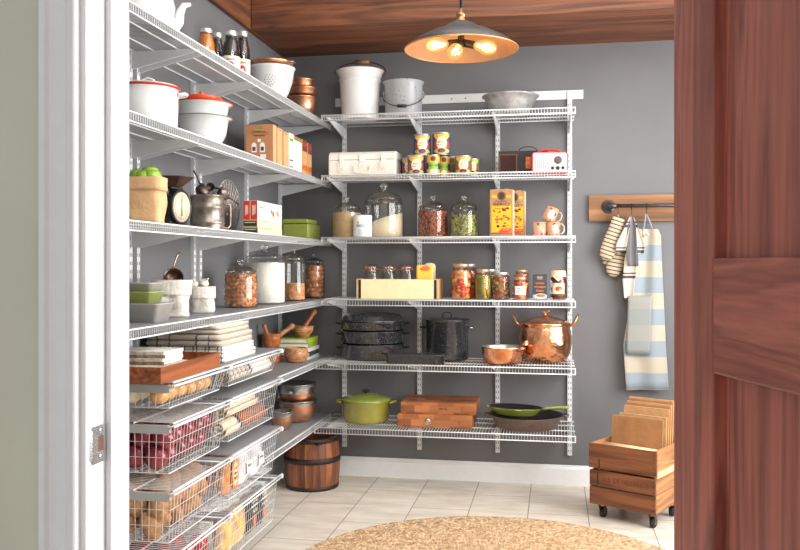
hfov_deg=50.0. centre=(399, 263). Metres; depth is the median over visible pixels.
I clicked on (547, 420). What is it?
skillet
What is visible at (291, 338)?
book
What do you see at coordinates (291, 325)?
pestle
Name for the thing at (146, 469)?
potato
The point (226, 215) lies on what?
skimmer
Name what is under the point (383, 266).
jar
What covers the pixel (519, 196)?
box
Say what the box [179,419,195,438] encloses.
onion
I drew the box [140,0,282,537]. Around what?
wall
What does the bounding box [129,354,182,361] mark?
folded napkin
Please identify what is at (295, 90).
copper bowl
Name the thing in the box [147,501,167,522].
potato
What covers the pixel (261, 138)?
cereal box
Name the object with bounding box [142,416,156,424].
onion
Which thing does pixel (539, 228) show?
patterned mug
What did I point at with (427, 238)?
wire shelf
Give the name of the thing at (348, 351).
tier
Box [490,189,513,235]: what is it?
box
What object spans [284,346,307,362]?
wooden bowl
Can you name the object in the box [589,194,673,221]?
coat rack
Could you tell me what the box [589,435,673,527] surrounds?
wooden crate
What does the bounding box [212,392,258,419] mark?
roll
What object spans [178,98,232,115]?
mixing bowl
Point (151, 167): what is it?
apple
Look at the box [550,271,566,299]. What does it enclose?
jar
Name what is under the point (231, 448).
wire basket
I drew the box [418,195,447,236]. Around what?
glass jar
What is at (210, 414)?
onion
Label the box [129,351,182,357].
folded napkin
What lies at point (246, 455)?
packet
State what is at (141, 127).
wire shelf
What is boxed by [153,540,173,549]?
apple
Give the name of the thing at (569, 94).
upright
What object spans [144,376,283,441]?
wire basket
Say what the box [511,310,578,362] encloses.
stock pot
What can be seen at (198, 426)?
onion
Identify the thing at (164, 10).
pot
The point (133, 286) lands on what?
pan
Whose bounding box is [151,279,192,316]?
sack
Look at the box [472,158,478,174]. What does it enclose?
can
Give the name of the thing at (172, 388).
onion
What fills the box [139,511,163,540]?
potato
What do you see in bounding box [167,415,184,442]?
onion
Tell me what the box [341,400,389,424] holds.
pot
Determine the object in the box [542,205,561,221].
patterned mug
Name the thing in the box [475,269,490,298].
jar
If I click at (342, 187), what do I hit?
upright
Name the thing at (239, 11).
trim
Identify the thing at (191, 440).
onion
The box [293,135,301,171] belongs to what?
box
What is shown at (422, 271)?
packet
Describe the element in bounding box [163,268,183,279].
bowl
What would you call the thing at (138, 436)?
onion
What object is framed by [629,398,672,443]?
paper bag
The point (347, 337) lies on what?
tier
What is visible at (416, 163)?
can
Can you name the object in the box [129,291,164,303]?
pan
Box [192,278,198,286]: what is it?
garlic bulb
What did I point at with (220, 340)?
folded towel
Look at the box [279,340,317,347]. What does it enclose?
book
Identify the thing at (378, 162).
case
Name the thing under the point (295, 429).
wire shelf
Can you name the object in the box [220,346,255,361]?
folded towel
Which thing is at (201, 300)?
sack
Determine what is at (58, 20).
trim
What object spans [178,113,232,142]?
mixing bowl
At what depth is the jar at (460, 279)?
4.65 m
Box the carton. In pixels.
[533,274,546,299]
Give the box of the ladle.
[163,252,183,279]
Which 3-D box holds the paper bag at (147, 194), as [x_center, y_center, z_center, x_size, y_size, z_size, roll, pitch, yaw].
[-0.899,-0.223,3.030,0.138,0.165,0.102,0,0,2]
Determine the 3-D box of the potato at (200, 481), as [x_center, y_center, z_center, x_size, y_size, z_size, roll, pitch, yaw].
[-0.756,0.816,3.172,0.081,0.090,0.070,0,0,-38]
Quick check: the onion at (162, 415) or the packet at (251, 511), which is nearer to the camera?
the onion at (162, 415)
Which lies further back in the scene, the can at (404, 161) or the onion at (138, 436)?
the can at (404, 161)
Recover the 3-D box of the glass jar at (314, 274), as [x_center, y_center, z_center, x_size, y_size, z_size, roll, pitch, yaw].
[-0.506,0.067,5.057,0.120,0.265,0.120,0,0,6]
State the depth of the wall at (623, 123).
4.91 m
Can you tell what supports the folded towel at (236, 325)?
on the folded towel at (220, 340)
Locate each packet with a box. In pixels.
[202,454,219,487]
[212,509,234,549]
[215,455,237,495]
[229,501,245,544]
[237,449,251,484]
[239,492,257,535]
[249,440,263,475]
[250,485,266,526]
[416,265,432,278]
[424,263,435,278]
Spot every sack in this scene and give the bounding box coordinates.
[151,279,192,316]
[189,286,215,312]
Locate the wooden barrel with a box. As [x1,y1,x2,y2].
[284,430,340,491]
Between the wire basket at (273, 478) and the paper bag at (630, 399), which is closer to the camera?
the wire basket at (273, 478)
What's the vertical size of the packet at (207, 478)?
0.130 m
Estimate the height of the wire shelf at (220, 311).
0.037 m
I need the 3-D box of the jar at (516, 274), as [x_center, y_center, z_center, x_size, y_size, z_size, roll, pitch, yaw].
[0.664,0.111,4.699,0.091,0.159,0.087,0,0,8]
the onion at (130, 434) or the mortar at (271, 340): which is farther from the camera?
the mortar at (271, 340)
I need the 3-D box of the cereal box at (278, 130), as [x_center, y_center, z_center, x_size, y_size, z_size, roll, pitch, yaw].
[-0.664,-0.576,4.263,0.141,0.194,0.081,0,0,10]
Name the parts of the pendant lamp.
lamp shade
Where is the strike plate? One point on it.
(97, 437)
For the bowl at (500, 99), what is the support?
on the wire shelf at (553, 108)
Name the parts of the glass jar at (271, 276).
lid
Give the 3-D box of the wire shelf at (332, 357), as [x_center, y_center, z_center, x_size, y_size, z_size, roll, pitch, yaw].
[0.259,0.556,4.746,1.392,0.036,0.413,0,0,10]
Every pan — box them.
[129,282,163,291]
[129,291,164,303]
[129,302,173,322]
[380,352,450,364]
[481,344,525,364]
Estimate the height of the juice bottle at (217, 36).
0.249 m
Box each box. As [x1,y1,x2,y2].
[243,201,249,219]
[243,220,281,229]
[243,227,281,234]
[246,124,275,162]
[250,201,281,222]
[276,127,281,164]
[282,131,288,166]
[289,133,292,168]
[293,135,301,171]
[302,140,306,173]
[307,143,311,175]
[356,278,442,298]
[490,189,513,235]
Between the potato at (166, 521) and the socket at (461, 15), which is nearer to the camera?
the potato at (166, 521)
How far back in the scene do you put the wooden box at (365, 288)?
4.69 m
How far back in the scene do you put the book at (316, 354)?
4.85 m
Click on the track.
(562, 94)
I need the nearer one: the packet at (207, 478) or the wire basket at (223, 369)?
the wire basket at (223, 369)
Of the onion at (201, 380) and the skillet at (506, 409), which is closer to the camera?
the onion at (201, 380)
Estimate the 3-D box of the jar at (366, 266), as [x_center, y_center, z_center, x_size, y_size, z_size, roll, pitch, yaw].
[-0.160,0.091,4.803,0.094,0.178,0.094,0,0,10]
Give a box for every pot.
[129,77,188,126]
[130,0,174,24]
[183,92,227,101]
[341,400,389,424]
[420,312,474,361]
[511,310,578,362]
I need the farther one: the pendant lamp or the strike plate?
the pendant lamp
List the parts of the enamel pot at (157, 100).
lid, handle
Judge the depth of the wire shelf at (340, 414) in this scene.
4.57 m
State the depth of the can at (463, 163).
4.65 m
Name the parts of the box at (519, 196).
panel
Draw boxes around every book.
[278,345,318,351]
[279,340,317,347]
[281,335,317,342]
[281,349,317,356]
[282,353,318,359]
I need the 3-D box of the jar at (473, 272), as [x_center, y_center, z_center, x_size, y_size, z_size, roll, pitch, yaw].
[0.378,0.098,4.802,0.105,0.197,0.104,0,0,4]
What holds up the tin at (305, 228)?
on the wire shelf at (134, 225)
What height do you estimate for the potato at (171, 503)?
0.077 m
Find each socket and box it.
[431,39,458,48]
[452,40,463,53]
[456,7,465,19]
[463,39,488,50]
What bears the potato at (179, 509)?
in the wire basket at (134, 495)
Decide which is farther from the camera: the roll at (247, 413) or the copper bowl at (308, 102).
the copper bowl at (308, 102)
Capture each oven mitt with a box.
[600,215,624,260]
[603,228,625,276]
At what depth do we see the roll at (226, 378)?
3.37 m
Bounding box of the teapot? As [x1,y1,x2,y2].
[130,0,190,30]
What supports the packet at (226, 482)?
in the wire basket at (231, 448)
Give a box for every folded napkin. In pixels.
[129,347,183,354]
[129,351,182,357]
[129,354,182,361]
[129,357,181,364]
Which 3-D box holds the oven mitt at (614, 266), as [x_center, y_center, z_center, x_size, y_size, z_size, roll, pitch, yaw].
[1.201,-0.067,4.769,0.142,0.279,0.032,0,0,12]
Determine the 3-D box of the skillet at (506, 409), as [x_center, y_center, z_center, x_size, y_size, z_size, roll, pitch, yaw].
[0.668,0.789,4.605,0.394,0.057,0.291,0,0,34]
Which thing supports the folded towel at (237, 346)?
on the folded towel at (244, 352)
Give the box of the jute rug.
[306,516,664,549]
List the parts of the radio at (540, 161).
handle, panel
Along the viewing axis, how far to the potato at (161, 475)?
2.90 m
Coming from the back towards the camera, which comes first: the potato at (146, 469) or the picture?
the picture
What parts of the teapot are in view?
spout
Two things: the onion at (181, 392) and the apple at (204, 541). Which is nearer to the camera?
the onion at (181, 392)
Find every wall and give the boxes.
[0,0,37,549]
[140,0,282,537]
[283,40,673,465]
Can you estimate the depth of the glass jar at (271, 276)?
4.26 m
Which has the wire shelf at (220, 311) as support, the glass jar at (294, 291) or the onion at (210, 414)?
the glass jar at (294, 291)
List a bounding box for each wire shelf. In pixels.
[129,0,331,130]
[129,110,331,188]
[129,219,331,246]
[129,298,329,340]
[247,355,331,390]
[261,413,331,467]
[314,413,575,442]
[315,355,575,374]
[321,107,575,126]
[321,170,575,182]
[321,236,575,243]
[321,297,575,307]
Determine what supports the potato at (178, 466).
on the potato at (194, 492)
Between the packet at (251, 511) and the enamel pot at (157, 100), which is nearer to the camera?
the enamel pot at (157, 100)
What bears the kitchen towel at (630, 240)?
hanging from the ring
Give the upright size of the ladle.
0.134 m
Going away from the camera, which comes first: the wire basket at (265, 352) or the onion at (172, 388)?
the onion at (172, 388)
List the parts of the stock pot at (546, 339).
handle, lid, pot, handle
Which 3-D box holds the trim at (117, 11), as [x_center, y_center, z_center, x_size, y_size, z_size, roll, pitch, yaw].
[-0.423,0.220,1.286,0.009,2.060,0.056,0,0,10]
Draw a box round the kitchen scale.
[162,175,193,224]
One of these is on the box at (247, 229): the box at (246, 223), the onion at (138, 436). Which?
the box at (246, 223)
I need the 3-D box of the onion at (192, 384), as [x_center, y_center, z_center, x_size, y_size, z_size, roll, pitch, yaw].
[-0.754,0.420,3.034,0.063,0.080,0.064,0,0,24]
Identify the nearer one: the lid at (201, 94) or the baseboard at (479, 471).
the lid at (201, 94)
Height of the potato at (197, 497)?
0.085 m
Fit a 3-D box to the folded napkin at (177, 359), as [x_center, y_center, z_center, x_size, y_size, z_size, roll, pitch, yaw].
[-0.843,0.324,2.879,0.172,0.010,0.153,0,0,8]
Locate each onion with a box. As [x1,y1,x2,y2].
[129,392,140,402]
[129,433,132,445]
[129,445,145,468]
[130,422,152,447]
[131,412,145,419]
[139,393,148,399]
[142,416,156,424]
[143,443,154,451]
[145,446,167,469]
[149,393,169,403]
[152,423,175,448]
[156,414,168,424]
[163,383,176,400]
[165,445,177,462]
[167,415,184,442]
[174,382,186,396]
[174,439,187,457]
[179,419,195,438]
[181,378,195,393]
[185,435,196,452]
[188,412,205,434]
[193,376,203,390]
[194,432,205,447]
[198,410,215,430]
[200,374,210,388]
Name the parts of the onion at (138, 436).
bulb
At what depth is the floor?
4.36 m
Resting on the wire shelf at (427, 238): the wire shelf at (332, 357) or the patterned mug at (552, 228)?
the patterned mug at (552, 228)
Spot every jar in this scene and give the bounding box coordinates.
[224,259,257,307]
[244,244,285,303]
[283,248,304,300]
[305,253,323,297]
[332,196,361,236]
[363,264,379,278]
[364,183,402,236]
[380,264,396,278]
[398,264,414,278]
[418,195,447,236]
[450,195,478,235]
[450,264,471,299]
[459,264,475,298]
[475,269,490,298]
[482,269,495,298]
[492,272,509,299]
[512,277,527,299]
[514,270,528,298]
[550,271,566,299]
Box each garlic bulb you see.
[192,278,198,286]
[199,278,208,286]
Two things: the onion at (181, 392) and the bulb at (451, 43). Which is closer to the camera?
the onion at (181, 392)
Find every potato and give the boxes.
[129,476,150,491]
[129,482,136,500]
[129,500,147,517]
[129,515,138,533]
[139,468,156,480]
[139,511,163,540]
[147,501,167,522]
[149,474,170,492]
[162,512,171,527]
[164,469,180,489]
[168,491,181,512]
[169,505,183,523]
[178,466,193,483]
[179,484,190,505]
[182,499,196,514]
[183,461,203,477]
[186,480,197,502]
[193,494,200,510]
[196,476,207,495]
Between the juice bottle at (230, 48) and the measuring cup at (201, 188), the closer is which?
the measuring cup at (201, 188)
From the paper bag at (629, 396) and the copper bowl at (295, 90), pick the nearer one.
the paper bag at (629, 396)
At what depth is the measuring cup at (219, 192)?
3.65 m
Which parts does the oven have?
lid, handle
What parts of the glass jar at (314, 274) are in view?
lid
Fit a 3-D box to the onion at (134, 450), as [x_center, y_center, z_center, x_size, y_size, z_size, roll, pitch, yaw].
[-0.883,0.641,2.864,0.074,0.078,0.094,0,0,-6]
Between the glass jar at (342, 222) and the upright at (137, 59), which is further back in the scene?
the glass jar at (342, 222)
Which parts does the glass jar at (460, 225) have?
lid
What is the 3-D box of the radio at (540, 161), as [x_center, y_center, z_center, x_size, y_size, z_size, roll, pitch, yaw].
[0.801,-0.552,4.593,0.191,0.134,0.082,0,0,5]
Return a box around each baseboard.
[163,454,284,541]
[283,453,592,486]
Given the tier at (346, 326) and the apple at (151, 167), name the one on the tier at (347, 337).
the tier at (346, 326)
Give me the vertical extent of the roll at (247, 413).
0.062 m
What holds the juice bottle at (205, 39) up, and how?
on the wire shelf at (147, 32)
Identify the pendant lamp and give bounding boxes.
[404,0,518,62]
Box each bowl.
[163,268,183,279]
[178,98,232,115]
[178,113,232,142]
[250,58,295,65]
[270,409,293,429]
[276,397,317,422]
[278,380,316,401]
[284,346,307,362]
[287,95,317,113]
[288,86,317,95]
[292,78,314,86]
[482,91,538,117]
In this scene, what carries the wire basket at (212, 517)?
attached to the upright at (137, 59)
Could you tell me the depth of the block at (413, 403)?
4.65 m
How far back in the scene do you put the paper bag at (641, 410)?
4.25 m
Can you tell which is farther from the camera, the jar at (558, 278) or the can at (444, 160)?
the can at (444, 160)
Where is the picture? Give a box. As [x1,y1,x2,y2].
[261,495,266,516]
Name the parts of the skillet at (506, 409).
long handle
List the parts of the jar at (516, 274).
lid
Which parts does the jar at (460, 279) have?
lid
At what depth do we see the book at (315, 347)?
4.86 m
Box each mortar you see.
[261,333,281,347]
[292,325,313,337]
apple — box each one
[129,167,141,175]
[129,539,149,549]
[136,170,145,175]
[142,164,158,170]
[143,538,161,549]
[146,170,161,176]
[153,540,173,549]
[166,532,184,549]
[176,543,195,549]
[190,533,208,549]
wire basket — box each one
[129,363,232,408]
[129,398,232,473]
[129,455,232,542]
[129,510,232,549]
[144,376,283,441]
[163,473,283,549]
[172,425,283,500]
[209,348,283,386]
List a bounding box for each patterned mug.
[533,222,545,235]
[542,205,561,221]
[546,222,564,235]
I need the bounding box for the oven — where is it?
[335,389,396,424]
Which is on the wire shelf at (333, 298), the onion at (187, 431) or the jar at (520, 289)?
the jar at (520, 289)
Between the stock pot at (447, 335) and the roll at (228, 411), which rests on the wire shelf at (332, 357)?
the stock pot at (447, 335)
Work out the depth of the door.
0.92 m
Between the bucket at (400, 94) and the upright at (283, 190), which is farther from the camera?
the upright at (283, 190)
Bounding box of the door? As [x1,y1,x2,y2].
[674,0,799,549]
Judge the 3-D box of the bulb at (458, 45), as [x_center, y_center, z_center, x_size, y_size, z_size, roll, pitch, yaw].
[0.231,-0.886,3.535,0.063,0.104,0.138,0,0,10]
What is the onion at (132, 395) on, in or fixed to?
in the wire basket at (223, 369)
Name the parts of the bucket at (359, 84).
bail handle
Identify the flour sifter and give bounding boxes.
[190,189,231,228]
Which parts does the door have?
rail, panel, panel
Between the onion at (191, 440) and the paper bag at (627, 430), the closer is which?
the onion at (191, 440)
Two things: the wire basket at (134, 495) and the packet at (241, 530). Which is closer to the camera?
the wire basket at (134, 495)
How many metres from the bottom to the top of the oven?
0.177 m
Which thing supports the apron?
hanging from the ring
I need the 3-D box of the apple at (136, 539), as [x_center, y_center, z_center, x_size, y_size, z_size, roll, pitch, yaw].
[-0.943,1.033,3.097,0.072,0.070,0.073,0,0,-34]
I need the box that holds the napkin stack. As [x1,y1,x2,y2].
[129,359,185,366]
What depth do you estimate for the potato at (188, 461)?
3.14 m
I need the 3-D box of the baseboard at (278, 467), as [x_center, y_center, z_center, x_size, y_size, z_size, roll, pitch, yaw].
[-1.026,1.194,3.313,0.018,0.112,3.695,0,0,10]
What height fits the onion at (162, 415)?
0.094 m
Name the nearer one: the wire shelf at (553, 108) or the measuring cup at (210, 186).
the measuring cup at (210, 186)
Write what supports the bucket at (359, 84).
on the wire shelf at (553, 108)
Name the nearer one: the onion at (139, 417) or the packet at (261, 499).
the onion at (139, 417)
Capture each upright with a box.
[129,48,198,545]
[133,52,203,539]
[190,80,250,455]
[196,84,255,499]
[244,108,297,436]
[278,125,325,417]
[327,117,346,446]
[408,115,421,449]
[492,112,499,452]
[567,92,571,455]
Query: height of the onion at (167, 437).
0.093 m
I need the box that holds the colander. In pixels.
[250,63,295,96]
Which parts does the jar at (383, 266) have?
lid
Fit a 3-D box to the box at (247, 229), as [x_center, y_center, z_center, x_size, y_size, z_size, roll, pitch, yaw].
[-0.658,-0.154,4.119,0.075,0.030,0.352,0,0,10]
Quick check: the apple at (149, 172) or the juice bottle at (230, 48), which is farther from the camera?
the juice bottle at (230, 48)
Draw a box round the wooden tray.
[129,351,219,383]
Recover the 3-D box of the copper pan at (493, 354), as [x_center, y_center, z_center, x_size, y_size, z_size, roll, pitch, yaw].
[0.555,0.488,4.618,0.240,0.097,0.240,0,0,-4]
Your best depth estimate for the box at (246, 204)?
3.95 m
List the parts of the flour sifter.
handle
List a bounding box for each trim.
[38,0,79,549]
[80,0,105,549]
[106,0,128,549]
[208,0,286,57]
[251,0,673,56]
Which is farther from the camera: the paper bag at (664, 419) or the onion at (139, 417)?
the paper bag at (664, 419)
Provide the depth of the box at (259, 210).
4.05 m
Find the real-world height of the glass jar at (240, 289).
0.225 m
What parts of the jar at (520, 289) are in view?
lid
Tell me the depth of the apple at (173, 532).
3.15 m
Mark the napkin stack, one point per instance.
(182, 359)
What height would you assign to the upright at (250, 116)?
1.930 m
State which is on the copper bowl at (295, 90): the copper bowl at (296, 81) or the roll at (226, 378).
the copper bowl at (296, 81)
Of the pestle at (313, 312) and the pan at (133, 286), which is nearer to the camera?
the pan at (133, 286)
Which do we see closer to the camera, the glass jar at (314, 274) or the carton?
the carton
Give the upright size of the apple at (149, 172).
0.064 m
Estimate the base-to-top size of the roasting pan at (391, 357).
0.052 m
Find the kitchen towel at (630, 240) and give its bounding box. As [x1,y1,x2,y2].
[616,216,644,298]
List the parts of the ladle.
handle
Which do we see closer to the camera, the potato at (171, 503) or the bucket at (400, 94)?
the potato at (171, 503)
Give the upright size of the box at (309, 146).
0.190 m
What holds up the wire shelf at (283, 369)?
attached to the upright at (250, 116)
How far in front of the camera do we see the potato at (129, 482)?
2.85 m
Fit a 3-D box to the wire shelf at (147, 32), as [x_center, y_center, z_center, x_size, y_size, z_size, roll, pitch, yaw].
[-0.806,-0.801,3.647,0.293,0.037,2.910,0,0,10]
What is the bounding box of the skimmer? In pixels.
[219,179,239,229]
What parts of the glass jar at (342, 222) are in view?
lid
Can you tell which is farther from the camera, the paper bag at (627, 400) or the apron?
the apron
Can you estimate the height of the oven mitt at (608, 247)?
0.258 m
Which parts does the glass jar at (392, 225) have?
lid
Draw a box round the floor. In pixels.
[205,473,673,549]
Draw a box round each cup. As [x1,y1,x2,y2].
[193,170,209,193]
[206,182,228,191]
[217,187,238,204]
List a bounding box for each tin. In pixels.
[282,219,319,238]
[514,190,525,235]
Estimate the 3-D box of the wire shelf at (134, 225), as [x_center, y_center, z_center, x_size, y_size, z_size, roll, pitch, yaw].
[-0.806,-0.121,3.647,0.293,0.037,2.910,0,0,10]
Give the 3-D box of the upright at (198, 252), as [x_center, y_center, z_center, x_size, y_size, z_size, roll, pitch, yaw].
[-0.783,0.115,3.889,0.288,1.930,0.025,0,0,10]
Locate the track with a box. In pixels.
[335,90,582,106]
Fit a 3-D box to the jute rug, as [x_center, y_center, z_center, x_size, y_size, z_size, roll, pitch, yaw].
[0.372,1.243,3.343,1.739,0.012,1.739,0,0,-18]
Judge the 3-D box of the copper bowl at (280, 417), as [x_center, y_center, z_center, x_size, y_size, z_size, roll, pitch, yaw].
[-0.631,0.831,4.564,0.134,0.097,0.134,0,0,10]
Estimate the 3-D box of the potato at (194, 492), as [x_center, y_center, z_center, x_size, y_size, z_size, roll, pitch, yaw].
[-0.766,0.816,3.093,0.073,0.080,0.086,0,0,0]
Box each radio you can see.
[499,146,547,176]
[531,149,567,173]
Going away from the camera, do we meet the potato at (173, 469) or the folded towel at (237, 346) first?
the potato at (173, 469)
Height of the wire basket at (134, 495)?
0.183 m
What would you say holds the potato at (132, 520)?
in the wire basket at (134, 495)
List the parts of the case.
carry handle, lid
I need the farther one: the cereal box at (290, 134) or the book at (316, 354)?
the book at (316, 354)
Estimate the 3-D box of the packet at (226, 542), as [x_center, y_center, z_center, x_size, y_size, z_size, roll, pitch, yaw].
[-0.693,1.054,3.374,0.082,0.155,0.130,0,0,10]
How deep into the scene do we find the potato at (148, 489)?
2.92 m
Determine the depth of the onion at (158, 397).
2.80 m
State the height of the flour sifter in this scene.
0.181 m
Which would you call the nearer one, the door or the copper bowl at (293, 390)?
the door
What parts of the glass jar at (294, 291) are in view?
lid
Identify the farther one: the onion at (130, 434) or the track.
the track
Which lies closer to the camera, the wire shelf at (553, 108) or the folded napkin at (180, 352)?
the folded napkin at (180, 352)
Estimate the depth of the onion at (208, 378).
3.16 m
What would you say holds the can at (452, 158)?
on the wire shelf at (556, 177)
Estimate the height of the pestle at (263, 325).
0.107 m
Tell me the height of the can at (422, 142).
0.118 m
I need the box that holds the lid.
[341,312,404,322]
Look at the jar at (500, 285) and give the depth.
4.62 m
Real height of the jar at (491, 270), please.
0.162 m
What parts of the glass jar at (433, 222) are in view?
lid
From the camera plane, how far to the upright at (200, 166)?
3.83 m
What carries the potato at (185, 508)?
in the wire basket at (134, 495)
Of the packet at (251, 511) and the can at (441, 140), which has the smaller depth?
the packet at (251, 511)
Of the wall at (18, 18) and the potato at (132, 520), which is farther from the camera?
the potato at (132, 520)
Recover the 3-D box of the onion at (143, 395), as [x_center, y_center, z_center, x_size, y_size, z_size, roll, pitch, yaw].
[-0.883,0.431,2.914,0.059,0.064,0.058,0,0,6]
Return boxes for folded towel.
[146,329,251,346]
[148,340,253,353]
[155,320,247,333]
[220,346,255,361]
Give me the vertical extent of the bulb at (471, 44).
0.075 m
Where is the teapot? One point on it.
(164, 10)
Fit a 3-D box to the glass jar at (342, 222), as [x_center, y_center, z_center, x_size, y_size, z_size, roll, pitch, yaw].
[-0.303,-0.267,4.875,0.168,0.237,0.168,0,0,10]
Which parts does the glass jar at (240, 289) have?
lid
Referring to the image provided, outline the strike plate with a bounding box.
[89,423,105,464]
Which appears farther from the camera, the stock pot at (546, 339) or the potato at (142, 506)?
the stock pot at (546, 339)
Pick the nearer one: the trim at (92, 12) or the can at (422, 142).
the trim at (92, 12)
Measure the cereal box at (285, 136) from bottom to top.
0.190 m
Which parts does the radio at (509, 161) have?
grille frame, tuning plate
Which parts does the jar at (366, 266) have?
lid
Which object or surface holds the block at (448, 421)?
on the wire shelf at (340, 414)
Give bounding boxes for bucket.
[334,60,385,122]
[382,78,424,120]
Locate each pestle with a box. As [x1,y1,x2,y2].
[262,324,268,333]
[277,323,294,336]
[303,309,316,325]
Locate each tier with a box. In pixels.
[335,321,409,331]
[335,330,409,344]
[335,343,409,360]
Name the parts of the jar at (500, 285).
lid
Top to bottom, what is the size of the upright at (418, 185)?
2.052 m
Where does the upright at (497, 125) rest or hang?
attached to the wall at (623, 123)
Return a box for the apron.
[623,214,668,389]
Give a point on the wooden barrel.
(312, 464)
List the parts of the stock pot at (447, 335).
pot, lid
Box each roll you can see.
[210,416,239,438]
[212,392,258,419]
[216,363,250,383]
[230,403,267,428]
[243,356,271,374]
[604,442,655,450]
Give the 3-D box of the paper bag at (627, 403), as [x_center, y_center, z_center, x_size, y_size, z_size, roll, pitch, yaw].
[1.227,0.932,4.260,0.233,0.466,0.041,0,0,39]
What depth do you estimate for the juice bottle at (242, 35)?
3.99 m
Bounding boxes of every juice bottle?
[198,27,214,52]
[213,32,222,56]
[222,30,239,67]
[238,30,249,74]
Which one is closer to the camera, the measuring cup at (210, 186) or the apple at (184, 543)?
the apple at (184, 543)
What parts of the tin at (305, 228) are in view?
lid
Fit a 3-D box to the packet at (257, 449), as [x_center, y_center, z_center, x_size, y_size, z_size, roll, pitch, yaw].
[-0.632,0.827,3.703,0.075,0.150,0.130,0,0,10]
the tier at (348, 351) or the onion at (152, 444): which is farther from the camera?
the tier at (348, 351)
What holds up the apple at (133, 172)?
in the paper bag at (147, 194)
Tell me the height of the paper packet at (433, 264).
0.189 m
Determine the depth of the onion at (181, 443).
2.97 m
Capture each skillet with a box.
[484,410,568,431]
[486,403,568,416]
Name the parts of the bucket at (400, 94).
bail handle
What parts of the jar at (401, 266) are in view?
lid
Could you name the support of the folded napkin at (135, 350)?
on the folded napkin at (180, 352)
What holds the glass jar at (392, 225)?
on the wire shelf at (427, 238)
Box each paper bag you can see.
[129,176,167,222]
[610,415,662,495]
[619,412,666,446]
[624,405,669,445]
[626,402,670,444]
[627,400,671,443]
[629,396,673,442]
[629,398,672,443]
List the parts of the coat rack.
pipe rail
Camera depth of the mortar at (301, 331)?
4.83 m
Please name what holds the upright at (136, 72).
attached to the wall at (156, 259)
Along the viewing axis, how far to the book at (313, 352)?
4.82 m
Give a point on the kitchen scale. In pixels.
(179, 207)
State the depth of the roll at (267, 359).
3.65 m
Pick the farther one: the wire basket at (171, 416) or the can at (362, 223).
the can at (362, 223)
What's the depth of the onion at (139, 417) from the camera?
3.11 m
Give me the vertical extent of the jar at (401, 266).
0.178 m
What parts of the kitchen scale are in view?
pan post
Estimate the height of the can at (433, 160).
0.113 m
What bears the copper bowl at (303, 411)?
on the wire shelf at (295, 429)
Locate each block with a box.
[397,411,476,428]
[401,394,479,414]
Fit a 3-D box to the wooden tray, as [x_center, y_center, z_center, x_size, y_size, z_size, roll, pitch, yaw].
[-0.813,0.350,2.930,0.223,0.052,0.479,0,0,10]
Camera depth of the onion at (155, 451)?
2.82 m
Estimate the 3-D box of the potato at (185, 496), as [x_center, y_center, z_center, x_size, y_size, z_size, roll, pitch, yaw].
[-0.777,0.814,3.016,0.074,0.077,0.100,0,0,-26]
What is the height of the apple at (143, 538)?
0.072 m
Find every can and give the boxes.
[353,214,371,236]
[401,157,416,178]
[408,155,424,176]
[413,134,430,156]
[426,154,439,175]
[432,132,450,155]
[440,156,449,175]
[448,156,456,177]
[455,155,471,175]
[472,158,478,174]
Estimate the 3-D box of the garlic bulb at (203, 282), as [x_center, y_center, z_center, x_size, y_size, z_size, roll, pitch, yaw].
[-0.807,0.077,3.529,0.040,0.041,0.043,0,0,-12]
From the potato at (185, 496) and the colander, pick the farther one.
the colander
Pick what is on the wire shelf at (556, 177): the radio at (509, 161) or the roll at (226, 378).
the radio at (509, 161)
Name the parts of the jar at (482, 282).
lid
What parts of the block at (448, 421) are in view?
ring pull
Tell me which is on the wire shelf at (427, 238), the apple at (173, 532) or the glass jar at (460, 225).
the glass jar at (460, 225)
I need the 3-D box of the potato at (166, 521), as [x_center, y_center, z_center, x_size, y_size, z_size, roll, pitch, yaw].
[-0.817,0.866,2.920,0.084,0.083,0.081,0,0,10]
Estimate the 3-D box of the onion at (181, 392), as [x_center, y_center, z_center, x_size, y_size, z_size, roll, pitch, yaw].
[-0.771,0.421,2.965,0.064,0.078,0.063,0,0,29]
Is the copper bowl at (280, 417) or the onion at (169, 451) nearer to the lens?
the onion at (169, 451)
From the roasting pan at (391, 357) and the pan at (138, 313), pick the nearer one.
the pan at (138, 313)
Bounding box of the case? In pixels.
[329,151,401,179]
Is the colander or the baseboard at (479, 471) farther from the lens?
the baseboard at (479, 471)

